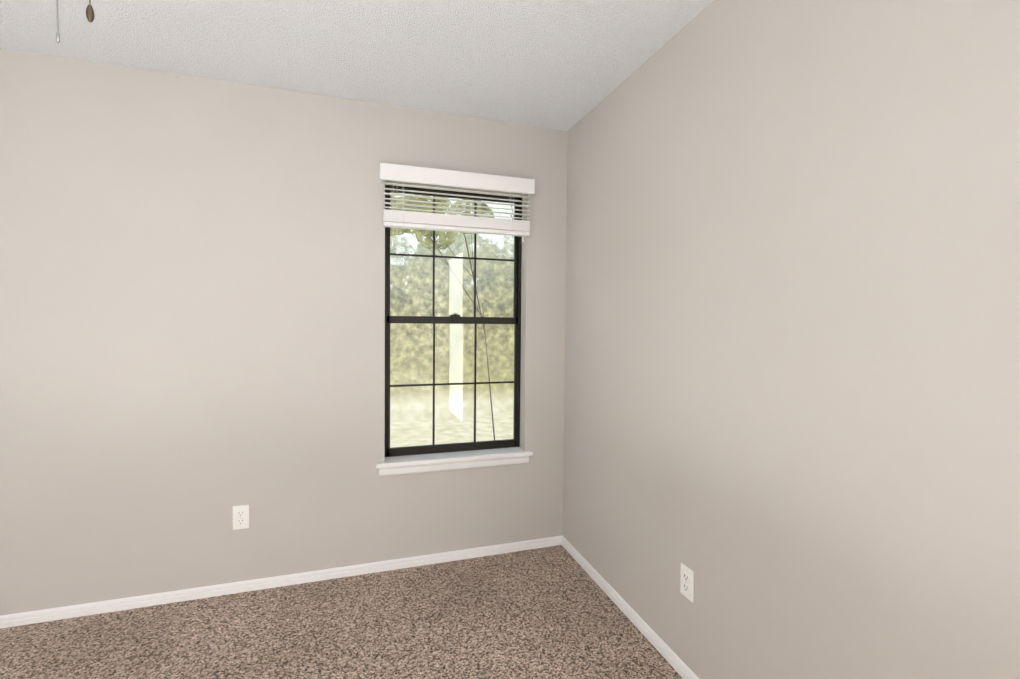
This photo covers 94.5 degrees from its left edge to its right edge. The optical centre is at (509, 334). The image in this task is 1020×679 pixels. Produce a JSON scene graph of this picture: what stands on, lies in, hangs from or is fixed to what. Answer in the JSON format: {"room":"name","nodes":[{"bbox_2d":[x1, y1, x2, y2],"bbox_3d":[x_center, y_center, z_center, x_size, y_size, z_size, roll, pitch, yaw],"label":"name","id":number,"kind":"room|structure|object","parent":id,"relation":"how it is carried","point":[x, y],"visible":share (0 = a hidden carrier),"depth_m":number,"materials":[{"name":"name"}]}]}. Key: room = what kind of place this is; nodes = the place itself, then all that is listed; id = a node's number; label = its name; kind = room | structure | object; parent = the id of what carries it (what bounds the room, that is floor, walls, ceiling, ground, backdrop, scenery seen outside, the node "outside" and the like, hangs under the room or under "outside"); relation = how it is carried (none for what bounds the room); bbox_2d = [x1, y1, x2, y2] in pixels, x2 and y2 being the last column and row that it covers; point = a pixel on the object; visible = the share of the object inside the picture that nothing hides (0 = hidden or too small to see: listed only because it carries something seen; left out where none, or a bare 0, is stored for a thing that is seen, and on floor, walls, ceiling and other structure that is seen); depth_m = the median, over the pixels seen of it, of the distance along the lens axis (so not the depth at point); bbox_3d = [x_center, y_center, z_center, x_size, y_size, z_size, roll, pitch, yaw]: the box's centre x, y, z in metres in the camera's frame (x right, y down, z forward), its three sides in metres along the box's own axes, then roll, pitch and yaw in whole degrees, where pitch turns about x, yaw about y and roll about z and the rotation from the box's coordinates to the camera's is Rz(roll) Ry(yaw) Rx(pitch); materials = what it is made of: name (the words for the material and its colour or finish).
{"room":"empty bedroom","nodes":[
{"label":"empty bedroom","id":0,"kind":"room"},
{"bbox_2d":[0,48,567,615],"bbox_3d":[-1.157,0.028,2.382,3.072,2.440,0.140,0,2,-18],"label":"wall","id":1,"kind":"structure","parent":0,"point":[192,310],"depth_m":2.23,"materials":[{"name":"paint"}]},
{"bbox_2d":[233,505,248,529],"bbox_3d":[-1.303,0.883,2.283,0.070,0.115,0.008,0,2,-18],"label":"outlet","id":2,"kind":"object","parent":1,"relation":"attached to","point":[240,516],"visible":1,"depth_m":2.28,"materials":[{"name":"white plastic"}]},
{"bbox_2d":[0,536,559,628],"bbox_3d":[-1.151,1.224,2.341,3.000,0.050,0.012,0,2,-18],"label":"baseboard","id":3,"kind":"structure","parent":1,"relation":"attached to","point":[45,615],"depth_m":2.31,"materials":[{"name":"white wood"}]},
{"bbox_2d":[385,185,521,456],"bbox_3d":[-0.316,-0.062,2.694,0.785,1.502,0.050,0,2,-18],"label":"window","id":4,"kind":"structure","parent":1,"relation":"in","point":[455,318],"depth_m":2.68,"materials":[{"name":"clear glass"}]},
{"bbox_2d":[379,163,534,253],"bbox_3d":[-0.269,-0.639,2.529,0.828,0.451,0.084,0,2,-18],"label":"window blind","id":5,"kind":"object","parent":4,"relation":"attached to","point":[433,221],"visible":1,"depth_m":2.50,"materials":[{"name":"white plastic"}]},
{"bbox_2d":[376,447,532,475],"bbox_3d":[-0.301,0.707,2.635,0.868,0.076,0.125,0,2,-18],"label":"window sill","id":6,"kind":"structure","parent":1,"relation":"attached to","point":[411,464],"depth_m":2.60,"materials":[{"name":"white wood"}]},
{"bbox_2d":[0,545,682,678],"bbox_3d":[-0.647,1.347,0.808,3.352,0.100,3.526,0,2,-18],"label":"floor","id":7,"kind":"structure","parent":0,"point":[553,612],"depth_m":1.99,"materials":[{"name":"carpet"}]},
{"bbox_2d":[0,0,712,130],"bbox_3d":[-0.623,-1.191,0.736,3.352,0.100,3.526,0,2,-18],"label":"ceiling","id":8,"kind":"structure","parent":0,"point":[565,65],"depth_m":1.91,"materials":[{"name":"white paint"}]},
{"bbox_2d":[56,0,94,42],"bbox_3d":[-0.727,-0.780,0.620,1.086,0.718,0.687,1,2,20],"label":"ceiling fan","id":9,"kind":"object","parent":8,"relation":"hanging from","point":[90,15],"visible":1,"depth_m":0.80,"materials":[{"name":"white"}]},
{"bbox_2d":[563,0,1019,678],"bbox_3d":[0.893,0.079,1.267,0.140,2.440,3.526,0,2,-18],"label":"wall","id":10,"kind":"structure","parent":0,"point":[793,350],"depth_m":1.29,"materials":[{"name":"paint"}]},
{"bbox_2d":[560,535,698,678],"bbox_3d":[0.809,1.273,1.278,0.012,0.050,3.246,0,2,-18],"label":"baseboard","id":11,"kind":"structure","parent":10,"relation":"attached to","point":[673,659],"depth_m":2.08,"materials":[{"name":"white wood"}]},
{"bbox_2d":[680,563,693,602],"bbox_3d":[0.657,0.921,1.754,0.008,0.115,0.070,0,2,-18],"label":"outlet","id":12,"kind":"object","parent":10,"relation":"attached to","point":[687,583],"visible":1,"depth_m":1.75,"materials":[{"name":"white plastic"}]},
{"label":"outside","id":13,"kind":"structure","parent":0,"visible":0},
{"bbox_2d":[390,413,513,447],"bbox_3d":[2.001,1.757,7.038,26.000,0.020,6.624,0,2,-18],"label":"ground","id":14,"kind":"structure","parent":13,"point":[427,435],"depth_m":8.34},
{"bbox_2d":[390,192,494,438],"bbox_3d":[-1.151,-0.869,6.369,2.129,5.210,0.838,0,2,-18],"label":"tree","id":15,"kind":"object","parent":14,"relation":"on","point":[449,241],"depth_m":6.27,"materials":[{"name":"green plant"}]},
{"bbox_2d":[390,193,513,419],"bbox_3d":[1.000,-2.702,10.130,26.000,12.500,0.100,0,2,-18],"label":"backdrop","id":16,"kind":"structure","parent":13,"point":[443,305],"depth_m":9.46,"materials":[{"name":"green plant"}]}
]}

